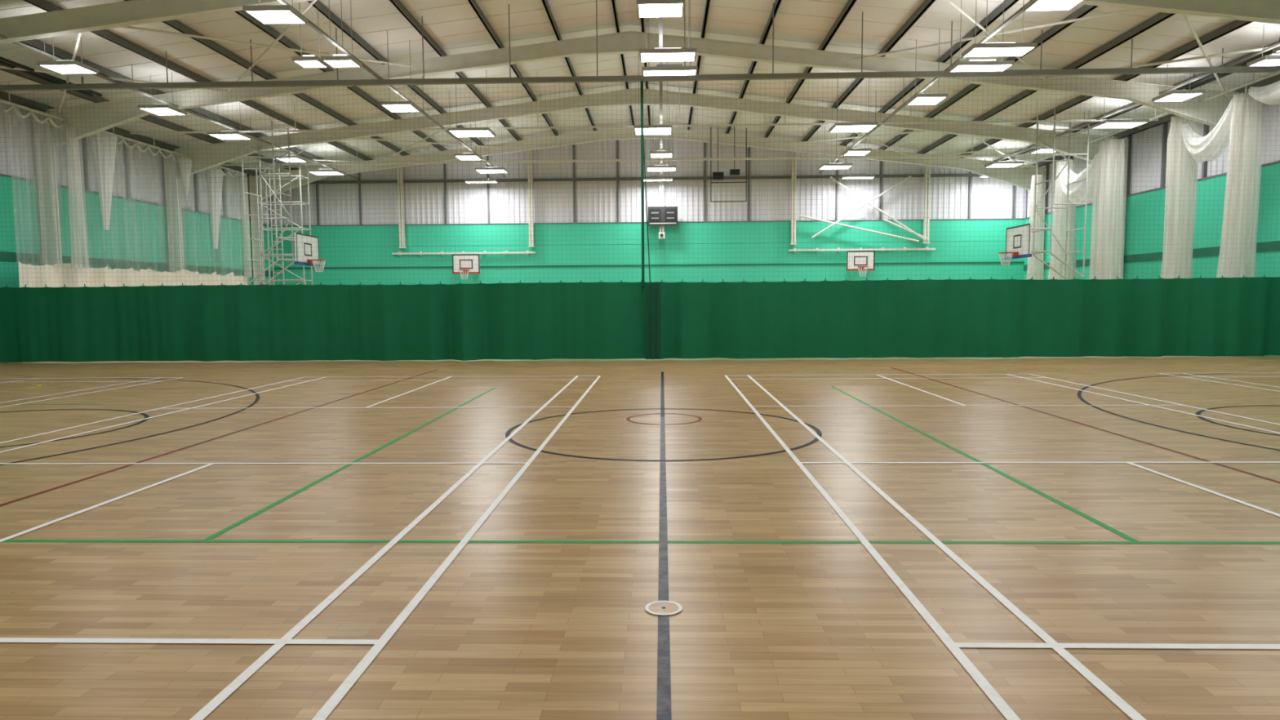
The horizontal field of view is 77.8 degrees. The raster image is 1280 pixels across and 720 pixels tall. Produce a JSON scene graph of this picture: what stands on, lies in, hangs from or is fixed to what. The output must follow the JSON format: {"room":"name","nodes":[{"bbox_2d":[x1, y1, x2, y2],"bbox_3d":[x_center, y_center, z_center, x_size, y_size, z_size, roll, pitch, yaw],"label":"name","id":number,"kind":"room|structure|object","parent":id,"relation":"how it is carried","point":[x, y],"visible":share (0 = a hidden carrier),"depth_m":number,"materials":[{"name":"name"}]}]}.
{"room":"sports facility","nodes":[
{"label":"sports facility","id":0,"kind":"room"},
{"bbox_2d":[0,98,273,287],"bbox_3d":[-17.935,-3.108,14.810,0.340,7.300,45.000,0,4,2],"label":"wall","id":1,"kind":"structure","parent":0,"point":[233,186],"depth_m":26.61,"materials":[{"name":"green paint"}]},
{"bbox_2d":[0,355,1279,719],"bbox_3d":[-0.436,0.546,14.601,35.500,0.200,45.600,0,4,2],"label":"floor","id":2,"kind":"structure","parent":0,"point":[507,631],"depth_m":5.13,"materials":[{"name":"brown wood"}]},
{"bbox_2d":[4,383,41,391],"bbox_3d":[-11.990,0.522,14.620,1.560,0.001,1.560,0,4,2],"label":"court","id":3,"kind":"object","parent":2,"relation":"on","point":[39,385],"visible":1,"depth_m":15.18,"materials":[{"name":"yellow paint"}]},
{"bbox_2d":[255,162,312,284],"bbox_3d":[-13.903,-4.160,30.975,3.545,6.900,1.054,0,4,2],"label":"scaffold tower","id":4,"kind":"object","parent":2,"relation":"on","point":[301,228],"visible":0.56,"depth_m":30.76,"materials":[{"name":"white metal"}]},
{"bbox_2d":[0,373,1279,719],"bbox_3d":[0.536,0.102,19.005,32.130,0.001,32.550,0,4,2],"label":"court","id":5,"kind":"object","parent":2,"relation":"on","point":[976,675],"visible":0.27,"depth_m":4.13,"materials":[{"name":"white paint"}]},
{"bbox_2d":[0,0,1279,44],"bbox_3d":[-0.412,-4.287,16.978,34.620,9.080,0.752,0,4,2],"label":"frame","id":6,"kind":"object","parent":2,"relation":"on","point":[131,12],"visible":0.95,"depth_m":16.74,"materials":[{"name":"beige metal"}]},
{"bbox_2d":[1020,70,1279,168],"bbox_3d":[15.537,-7.288,20.083,0.080,0.553,26.000,0,4,2],"label":"track","id":7,"kind":"object","parent":6,"relation":"attached to","point":[1278,71],"visible":0.53,"depth_m":21.99,"materials":[{"name":"grey metal"}]},
{"bbox_2d":[1028,164,1044,279],"bbox_3d":[15.921,-4.466,31.938,0.861,6.850,1.043,0,4,2],"label":"net","id":8,"kind":"object","parent":7,"relation":"hanging from","point":[1041,265],"visible":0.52,"depth_m":31.71,"materials":[{"name":"white fabric"}]},
{"bbox_2d":[1048,155,1074,279],"bbox_3d":[15.755,-4.300,29.758,1.260,6.850,1.511,0,4,2],"label":"net","id":9,"kind":"object","parent":7,"relation":"hanging from","point":[1059,212],"visible":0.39,"depth_m":29.82,"materials":[{"name":"white fabric"}]},
{"bbox_2d":[1058,149,1107,204],"bbox_3d":[15.689,-6.381,28.123,0.924,1.704,2.500,0,4,2],"label":"swag","id":10,"kind":"object","parent":9,"relation":"hanging from","point":[1077,189],"visible":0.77,"depth_m":27.63},
{"bbox_2d":[1091,134,1125,279],"bbox_3d":[15.752,-4.063,26.625,1.053,6.850,1.292,0,4,2],"label":"net","id":11,"kind":"object","parent":7,"relation":"hanging from","point":[1104,188],"visible":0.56,"depth_m":26.50,"materials":[{"name":"white fabric"}]},
{"bbox_2d":[1160,116,1198,278],"bbox_3d":[15.633,-3.789,23.030,0.846,6.850,1.011,0,4,2],"label":"net","id":12,"kind":"object","parent":7,"relation":"hanging from","point":[1180,236],"visible":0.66,"depth_m":22.82,"materials":[{"name":"white fabric"}]},
{"bbox_2d":[1220,86,1262,277],"bbox_3d":[15.509,-3.606,20.617,0.915,6.850,1.104,0,4,2],"label":"net","id":13,"kind":"object","parent":7,"relation":"hanging from","point":[1230,216],"visible":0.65,"depth_m":20.55,"materials":[{"name":"white fabric"}]},
{"bbox_2d":[1181,94,1242,162],"bbox_3d":[15.498,-6.181,21.573,0.616,1.564,2.000,0,4,2],"label":"swag","id":14,"kind":"object","parent":13,"relation":"hanging from","point":[1220,131],"visible":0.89,"depth_m":21.29},
{"bbox_2d":[1248,80,1279,104],"bbox_3d":[15.422,-6.586,19.086,0.431,0.795,1.900,0,4,2],"label":"swag","id":15,"kind":"object","parent":7,"relation":"hanging from","point":[1269,94],"visible":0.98,"depth_m":19.31},
{"bbox_2d":[0,371,1279,719],"bbox_3d":[0.273,0.821,9.536,24.400,0.001,15.100,0,4,2],"label":"court","id":16,"kind":"object","parent":2,"relation":"on","point":[664,678],"visible":1,"depth_m":6.82,"materials":[{"name":"black paint"}]},
{"bbox_2d":[0,367,1279,506],"bbox_3d":[0.330,0.667,11.579,10.245,0.001,12.600,0,4,2],"label":"court","id":17,"kind":"object","parent":2,"relation":"on","point":[628,418],"visible":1,"depth_m":8.83,"materials":[{"name":"red paint"}]},
{"bbox_2d":[1,386,1279,543],"bbox_3d":[-0.476,0.824,9.579,33.500,0.001,9.055,0,4,2],"label":"court","id":18,"kind":"object","parent":2,"relation":"on","point":[1133,540],"visible":1,"depth_m":5.14,"materials":[{"name":"green paint"}]},
{"bbox_2d":[33,31,1253,277],"bbox_3d":[-0.246,-4.741,22.959,34.620,9.080,0.752,0,4,2],"label":"frame","id":19,"kind":"object","parent":2,"relation":"on","point":[628,42],"visible":0.61,"depth_m":22.42,"materials":[{"name":"beige metal"}]},
{"bbox_2d":[163,88,1128,279],"bbox_3d":[-0.079,-5.195,28.939,34.620,9.080,0.752,0,4,2],"label":"frame","id":20,"kind":"object","parent":2,"relation":"on","point":[627,96],"visible":0.7,"depth_m":28.39,"materials":[{"name":"beige metal"}]},
{"bbox_2d":[248,124,1046,284],"bbox_3d":[0.087,-5.649,34.920,34.620,9.080,0.752,0,4,2],"label":"frame","id":21,"kind":"object","parent":2,"relation":"on","point":[1018,176],"visible":0.51,"depth_m":34.35,"materials":[{"name":"beige metal"}]},
{"bbox_2d":[644,600,682,615],"bbox_3d":[0.118,1.244,3.974,0.188,0.006,0.188,0,4,2],"label":"socket","id":22,"kind":"object","parent":2,"relation":"on","point":[656,607],"visible":1,"depth_m":3.97,"materials":[{"name":"white paint"}]},
{"bbox_3d":[-0.912,-2.925,-0.963,34.620,9.080,0.752,0,4,2],"label":"frame","id":23,"kind":"object","parent":2,"relation":"on","visible":0},
{"bbox_2d":[0,0,1279,176],"bbox_3d":[-0.485,-7.711,13.920,34.280,2.110,44.850,0,4,2],"label":"roof purlins","id":24,"kind":"structure","parent":23,"relation":"attached to","point":[44,5],"depth_m":21.88,"materials":[{"name":"metal"}]},
{"bbox_2d":[240,120,325,284],"bbox_3d":[-12.575,-5.527,28.323,2.573,5.653,1.840,0,4,2],"label":"goal","id":25,"kind":"object","parent":24,"relation":"hanging from","point":[308,245],"visible":0.93,"depth_m":28.35,"materials":[{"name":"pale grey painted steel"},{"name":"white plastic"},{"name":"red-orange paint"}]},
{"bbox_2d":[0,0,1266,177],"bbox_3d":[-0.337,-7.547,19.502,33.042,1.240,29.739,0,4,2],"label":"braces","id":26,"kind":"object","parent":24,"relation":"attached to","point":[272,46],"visible":0.73,"depth_m":20.05,"materials":[{"name":"beige paint"}]},
{"bbox_2d":[0,0,1279,173],"bbox_3d":[-0.495,-7.893,13.962,35.300,2.173,45.400,0,4,2],"label":"ceiling","id":27,"kind":"structure","parent":0,"point":[455,27],"depth_m":22.04,"materials":[{"name":"beige paint"}]},
{"bbox_2d":[0,56,102,97],"bbox_3d":[-14.968,-7.230,19.607,0.500,0.473,4.250,0,4,2],"label":"heater","id":28,"kind":"object","parent":27,"relation":"hanging from","point":[3,61],"visible":0.8,"depth_m":19.76,"materials":[{"name":"black metal"}]},
{"bbox_2d":[35,36,99,74],"bbox_3d":[-12.838,-7.077,17.779,0.880,1.104,0.740,0,4,2],"label":"light fixture","id":29,"kind":"object","parent":27,"relation":"hanging from","point":[63,67],"visible":0.86,"depth_m":17.73,"materials":[{"name":"white"}]},
{"bbox_2d":[0,82,252,287],"bbox_3d":[-16.543,-3.628,20.752,0.700,7.380,25.000,0,4,2],"label":"net","id":30,"kind":"object","parent":27,"relation":"hanging from","point":[214,194],"visible":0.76,"depth_m":24.30,"materials":[{"name":"white fabric"}]},
{"bbox_2d":[137,72,186,115],"bbox_3d":[-13.127,-7.354,21.779,0.830,1.056,0.880,0,4,2],"label":"light fixture","id":31,"kind":"object","parent":27,"relation":"hanging from","point":[159,109],"visible":0.88,"depth_m":21.70,"materials":[{"name":"white"}]},
{"bbox_2d":[206,102,252,139],"bbox_3d":[-13.033,-7.615,25.167,0.980,1.062,0.880,0,4,2],"label":"light fixture","id":32,"kind":"object","parent":27,"relation":"hanging from","point":[233,135],"visible":0.91,"depth_m":25.06,"materials":[{"name":"white plastic"}]},
{"bbox_2d":[242,0,307,24],"bbox_3d":[-6.727,-7.234,14.587,0.860,1.813,0.740,0,4,2],"label":"light fixture","id":33,"kind":"object","parent":27,"relation":"hanging from","point":[264,14],"visible":1,"depth_m":14.54,"materials":[{"name":"white"}]},
{"bbox_2d":[274,146,307,162],"bbox_3d":[-12.916,-7.929,29.354,0.830,1.056,0.880,0,4,2],"label":"light fixture","id":34,"kind":"object","parent":27,"relation":"hanging from","point":[293,158],"visible":0.85,"depth_m":29.29,"materials":[{"name":"white plastic"}]},
{"bbox_2d":[291,0,328,67],"bbox_3d":[-7.296,-7.407,17.499,0.580,1.726,0.580,0,4,2],"label":"light fixture","id":35,"kind":"object","parent":27,"relation":"hanging from","point":[306,60],"visible":0.95,"depth_m":17.45,"materials":[{"name":"white plastic"}]},
{"bbox_2d":[308,150,345,175],"bbox_3d":[-12.830,-8.171,32.443,1.180,1.072,0.880,0,4,2],"label":"light fixture","id":36,"kind":"object","parent":27,"relation":"hanging from","point":[326,171],"visible":0.88,"depth_m":32.31,"materials":[{"name":"white plastic"}]},
{"bbox_2d":[320,0,362,67],"bbox_3d":[-6.596,-7.452,17.476,0.680,1.811,0.580,0,4,2],"label":"light fixture","id":37,"kind":"object","parent":27,"relation":"hanging from","point":[345,60],"visible":1,"depth_m":17.45,"materials":[{"name":"white plastic"}]},
{"bbox_2d":[379,47,420,112],"bbox_3d":[-6.532,-7.763,21.564,0.830,1.812,0.880,0,4,2],"label":"light fixture","id":38,"kind":"object","parent":27,"relation":"hanging from","point":[393,106],"visible":0.93,"depth_m":21.51,"materials":[{"name":"white plastic"}]},
{"bbox_2d":[453,107,482,159],"bbox_3d":[-6.322,-8.338,29.139,0.830,1.812,0.880,0,4,2],"label":"light fixture","id":39,"kind":"object","parent":27,"relation":"hanging from","point":[460,156],"visible":0.82,"depth_m":29.08,"materials":[{"name":"white plastic"}]},
{"bbox_2d":[447,69,495,137],"bbox_3d":[-5.289,-8.102,24.915,1.280,1.964,1.030,0,4,2],"label":"light fixture","id":40,"kind":"object","parent":27,"relation":"hanging from","point":[461,131],"visible":0.93,"depth_m":24.83,"materials":[{"name":"white plastic"}]},
{"bbox_2d":[464,160,497,182],"bbox_3d":[-7.054,-8.749,35.148,1.380,1.734,0.430,0,4,2],"label":"light fixture","id":41,"kind":"object","parent":27,"relation":"hanging from","point":[475,180],"visible":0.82,"depth_m":35.03,"materials":[{"name":"white metal"}]},
{"bbox_2d":[475,124,508,173],"bbox_3d":[-6.036,-8.593,32.222,1.180,1.851,0.880,0,4,2],"label":"light fixture","id":42,"kind":"object","parent":27,"relation":"hanging from","point":[486,169],"visible":0.89,"depth_m":32.16,"materials":[{"name":"white plastic"}]},
{"bbox_2d":[0,0,1279,91],"bbox_3d":[-0.248,-8.094,19.859,33.563,2.174,0.120,0,4,2],"label":"track","id":43,"kind":"object","parent":27,"relation":"hanging from","point":[1131,70],"visible":0.92,"depth_m":19.89,"materials":[{"name":"grey metal"}]},
{"bbox_2d":[0,72,1279,362],"bbox_3d":[-0.298,-3.514,20.191,34.540,7.010,0.405,0,4,2],"label":"curtain","id":44,"kind":"object","parent":43,"relation":"hanging from","point":[1214,317],"visible":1,"depth_m":20.36,"materials":[{"name":"fabric"}]},
{"bbox_2d":[0,0,1279,178],"bbox_3d":[0.355,-7.702,13.903,27.880,2.043,43.900,0,4,2],"label":"light fixtures","id":45,"kind":"object","parent":27,"relation":"hanging from","point":[1019,11],"visible":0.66,"depth_m":21.00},
{"bbox_2d":[130,71,1158,165],"bbox_3d":[-0.065,-8.738,29.339,33.300,2.164,7.475,0,4,2],"label":"track","id":46,"kind":"object","parent":27,"relation":"hanging from","point":[675,126],"visible":0.73,"depth_m":30.57,"materials":[{"name":"grey metal"}]},
{"bbox_2d":[633,53,672,134],"bbox_3d":[0.407,-8.384,24.735,1.180,2.476,1.030,0,4,2],"label":"light fixture","id":47,"kind":"object","parent":27,"relation":"hanging from","point":[655,129],"visible":0.84,"depth_m":24.67,"materials":[{"name":"white plastic"}]},
{"bbox_2d":[644,176,672,181],"bbox_3d":[0.740,-9.158,34.900,1.380,2.479,0.430,0,4,2],"label":"light fixture","id":48,"kind":"object","parent":27,"relation":"hanging from","point":[651,178],"visible":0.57,"depth_m":34.88,"materials":[{"name":"white metal"}]},
{"bbox_2d":[636,0,684,17],"bbox_3d":[0.368,-7.577,14.363,0.860,2.432,0.740,0,4,2],"label":"light fixture","id":49,"kind":"object","parent":27,"relation":"hanging from","point":[645,8],"visible":1,"depth_m":14.36,"materials":[{"name":"white plastic"}]},
{"bbox_2d":[646,107,675,171],"bbox_3d":[0.859,-8.924,32.005,1.180,2.447,0.880,0,4,2],"label":"light fixture","id":50,"kind":"object","parent":27,"relation":"hanging from","point":[657,167],"visible":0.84,"depth_m":31.94,"materials":[{"name":"white plastic"}]},
{"bbox_2d":[649,88,672,157],"bbox_3d":[0.773,-8.681,28.916,0.830,2.431,0.880,0,4,2],"label":"light fixture","id":51,"kind":"object","parent":27,"relation":"hanging from","point":[659,153],"visible":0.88,"depth_m":28.82,"materials":[{"name":"white plastic"}]},
{"bbox_2d":[639,0,697,62],"bbox_3d":[0.596,-7.789,17.150,1.230,2.432,0.680,0,4,2],"label":"light fixture","id":52,"kind":"object","parent":27,"relation":"hanging from","point":[666,54],"visible":1,"depth_m":17.10,"materials":[{"name":"white"}]},
{"bbox_2d":[641,0,697,75],"bbox_3d":[0.679,-7.879,18.345,1.280,2.429,0.480,0,4,2],"label":"light fixture","id":53,"kind":"object","parent":27,"relation":"hanging from","point":[673,69],"visible":0.96,"depth_m":18.32,"materials":[{"name":"white plastic"}]},
{"bbox_2d":[710,126,746,202],"bbox_3d":[3.757,-8.352,33.573,1.540,3.262,0.300,0,4,2],"label":"frame","id":54,"kind":"object","parent":27,"relation":"hanging from","point":[717,175],"visible":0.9,"depth_m":33.61,"materials":[{"name":"grey metal"}]},
{"bbox_2d":[824,125,825,154],"label":"light fixture","id":55,"kind":"object","parent":27,"relation":"hanging from","point":[824,126],"depth_m":31.82,"materials":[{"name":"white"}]},
{"bbox_2d":[818,162,853,169],"label":"light fixture","id":56,"kind":"object","parent":27,"relation":"hanging from","point":[833,166],"depth_m":31.72,"materials":[{"name":"white"}]},
{"bbox_2d":[828,71,878,132],"bbox_3d":[6.607,-8.062,24.587,1.280,1.770,1.030,0,4,2],"label":"light fixture","id":57,"kind":"object","parent":27,"relation":"hanging from","point":[837,126],"visible":0.91,"depth_m":24.50,"materials":[{"name":"white"}]},
{"bbox_2d":[842,107,871,155],"bbox_3d":[7.873,-8.310,28.746,0.830,1.617,0.880,0,4,2],"label":"light fixture","id":58,"kind":"object","parent":27,"relation":"hanging from","point":[855,151],"visible":0.78,"depth_m":28.62,"materials":[{"name":"white plastic"}]},
{"bbox_2d":[840,159,874,178],"bbox_3d":[9.540,-8.698,34.690,1.380,1.470,0.430,0,4,2],"label":"light fixture","id":59,"kind":"object","parent":27,"relation":"hanging from","point":[856,175],"visible":0.81,"depth_m":34.61,"materials":[{"name":"white metal"}]},
{"bbox_2d":[906,39,948,105],"bbox_3d":[7.662,-7.735,21.171,0.830,1.617,0.880,0,4,2],"label":"light fixture","id":60,"kind":"object","parent":27,"relation":"hanging from","point":[923,99],"visible":0.88,"depth_m":21.13,"materials":[{"name":"white"}]},
{"bbox_2d":[948,0,1014,71],"bbox_3d":[7.829,-7.505,18.174,1.280,1.609,0.580,0,4,2],"label":"light fixture","id":61,"kind":"object","parent":27,"relation":"hanging from","point":[971,65],"visible":1,"depth_m":18.12,"materials":[{"name":"white"}]},
{"bbox_2d":[961,0,1037,57],"bbox_3d":[7.696,-7.420,16.980,1.330,1.623,0.680,0,4,2],"label":"light fixture","id":62,"kind":"object","parent":27,"relation":"hanging from","point":[987,49],"visible":1,"depth_m":16.93,"materials":[{"name":"white plastic"}]},
{"bbox_2d":[985,143,1024,167],"bbox_3d":[14.559,-8.207,31.678,1.180,0.877,0.880,0,4,2],"label":"light fixture","id":63,"kind":"object","parent":27,"relation":"hanging from","point":[1007,162],"visible":0.79,"depth_m":31.60,"materials":[{"name":"white plastic"}]},
{"bbox_2d":[1029,145,1055,153],"bbox_3d":[14.673,-7.954,28.584,0.830,0.838,0.880,0,4,2],"label":"light fixture","id":64,"kind":"object","parent":27,"relation":"hanging from","point":[1042,149],"visible":0.65,"depth_m":28.67,"materials":[{"name":"white"}]},
{"bbox_2d":[998,106,1089,278],"bbox_3d":[13.423,-5.525,26.696,2.573,5.532,1.840,0,4,2],"label":"goal","id":65,"kind":"object","parent":27,"relation":"hanging from","point":[1015,235],"visible":0.9,"depth_m":26.75,"materials":[{"name":"pale grey painted steel"},{"name":"white painted board"},{"name":"orange paint"}]},
{"bbox_2d":[1022,0,1083,11],"bbox_3d":[7.468,-7.206,14.194,0.860,1.619,0.740,0,4,2],"label":"light fixture","id":66,"kind":"object","parent":27,"relation":"hanging from","point":[1033,5],"visible":1,"depth_m":14.34,"materials":[{"name":"white"}]},
{"bbox_2d":[1090,106,1149,128],"bbox_3d":[14.757,-7.636,24.392,1.280,0.836,0.880,0,4,2],"label":"light fixture","id":67,"kind":"object","parent":27,"relation":"hanging from","point":[1111,123],"visible":0.79,"depth_m":24.29,"materials":[{"name":"white"}]},
{"bbox_2d":[1151,64,1204,102],"bbox_3d":[14.262,-7.389,21.014,0.830,0.861,0.880,0,4,2],"label":"light fixture","id":68,"kind":"object","parent":27,"relation":"hanging from","point":[1189,93],"visible":0.95,"depth_m":20.89,"materials":[{"name":"white plastic"}]},
{"bbox_2d":[1175,37,1279,89],"bbox_3d":[14.950,-7.421,19.863,0.500,0.400,4.250,0,4,2],"label":"heater","id":69,"kind":"object","parent":27,"relation":"hanging from","point":[1193,85],"visible":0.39,"depth_m":20.64,"materials":[{"name":"polished aluminium"},{"name":"dark grey metal"}]},
{"bbox_2d":[1246,24,1279,66],"bbox_3d":[14.476,-7.145,17.916,1.080,0.838,0.580,0,4,2],"label":"light fixture","id":70,"kind":"object","parent":27,"relation":"hanging from","point":[1273,60],"visible":1,"depth_m":17.91,"materials":[{"name":"white"}]},
{"bbox_2d":[1272,45,1279,52],"bbox_3d":[14.346,-7.072,16.822,1.280,0.858,0.680,0,4,2],"label":"light fixture","id":71,"kind":"object","parent":27,"relation":"hanging from","point":[1277,49],"visible":1,"depth_m":17.11,"materials":[{"name":"white"}]},
{"bbox_2d":[269,138,1026,284],"bbox_3d":[0.155,-5.893,36.669,34.900,9.300,0.400,0,4,2],"label":"wall","id":72,"kind":"structure","parent":0,"point":[909,205],"depth_m":36.54,"materials":[{"name":"green paint"}]},
{"bbox_2d":[397,167,406,248],"bbox_3d":[-11.007,-7.055,36.611,0.280,3.762,0.320,0,4,2],"label":"post","id":73,"kind":"object","parent":72,"relation":"attached to","point":[400,170],"visible":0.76,"depth_m":36.52,"materials":[{"name":"white metal"}]},
{"bbox_2d":[391,250,535,256],"bbox_3d":[-8.166,-4.949,36.762,6.650,0.200,0.180,0,4,2],"label":"rail","id":74,"kind":"object","parent":72,"relation":"attached to","point":[527,252],"visible":0.92,"depth_m":36.68,"materials":[{"name":"white metal"}]},
{"bbox_2d":[452,253,480,279],"bbox_3d":[-7.942,-4.252,36.253,1.270,1.147,1.273,0,4,2],"label":"basketball backboard","id":75,"kind":"object","parent":72,"relation":"attached to","point":[467,267],"visible":0.94,"depth_m":36.23,"materials":[{"name":"white plastic"}]},
{"bbox_2d":[527,150,534,247],"bbox_3d":[-5.011,-7.427,36.416,0.280,4.450,0.320,0,4,2],"label":"post","id":76,"kind":"object","parent":72,"relation":"attached to","point":[530,170],"visible":0.79,"depth_m":36.31,"materials":[{"name":"white metal"}]},
{"bbox_2d":[658,139,663,232],"bbox_3d":[0.982,-7.976,36.207,0.280,4.393,0.320,0,4,2],"label":"post","id":77,"kind":"object","parent":72,"relation":"attached to","point":[661,197],"visible":0.46,"depth_m":36.09,"materials":[{"name":"white metal"}]},
{"bbox_2d":[658,231,664,239],"bbox_3d":[0.989,-5.668,36.026,0.280,0.318,0.451,0,4,2],"label":"speaker","id":78,"kind":"object","parent":77,"relation":"attached to","point":[661,235],"visible":0.99,"depth_m":35.88},
{"bbox_2d":[648,206,677,226],"bbox_3d":[1.035,-6.523,36.038,1.350,0.860,0.275,0,4,2],"label":"scoreboard","id":79,"kind":"object","parent":77,"relation":"attached to","point":[655,214],"visible":0.94,"depth_m":35.92,"materials":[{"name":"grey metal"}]},
{"bbox_2d":[789,151,796,244],"bbox_3d":[6.984,-7.388,36.085,0.280,4.255,0.320,0,4,2],"label":"post","id":80,"kind":"object","parent":72,"relation":"attached to","point":[793,169],"visible":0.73,"depth_m":35.98,"materials":[{"name":"white metal"}]},
{"bbox_2d":[845,250,875,275],"bbox_3d":[9.941,-4.338,35.748,1.270,1.147,1.273,0,4,2],"label":"basketball backboard","id":81,"kind":"object","parent":72,"relation":"attached to","point":[866,260],"visible":0.99,"depth_m":35.73,"materials":[{"name":"white plastic"}]},
{"bbox_2d":[788,247,935,252],"bbox_3d":[10.127,-5.038,36.246,6.650,0.200,0.180,0,4,2],"label":"rail","id":82,"kind":"object","parent":72,"relation":"attached to","point":[882,249],"visible":0.93,"depth_m":36.17,"materials":[{"name":"white metal"}]},
{"bbox_2d":[798,175,928,242],"bbox_3d":[10.085,-6.798,35.822,5.828,2.982,0.090,0,4,2],"label":"frame","id":83,"kind":"object","parent":72,"relation":"attached to","point":[837,223],"depth_m":35.80,"materials":[{"name":"white paint"}]},
{"bbox_2d":[921,165,930,244],"bbox_3d":[12.984,-7.074,35.941,0.280,3.567,0.320,0,4,2],"label":"post","id":84,"kind":"object","parent":72,"relation":"attached to","point":[926,177],"visible":0.76,"depth_m":35.84,"materials":[{"name":"white metal"}]},
{"bbox_2d":[1023,93,1279,279],"bbox_3d":[17.011,-3.278,13.825,0.340,7.300,45.000,0,4,2],"label":"wall","id":85,"kind":"structure","parent":0,"point":[1148,180],"depth_m":26.09,"materials":[{"name":"green paint"}]}
]}

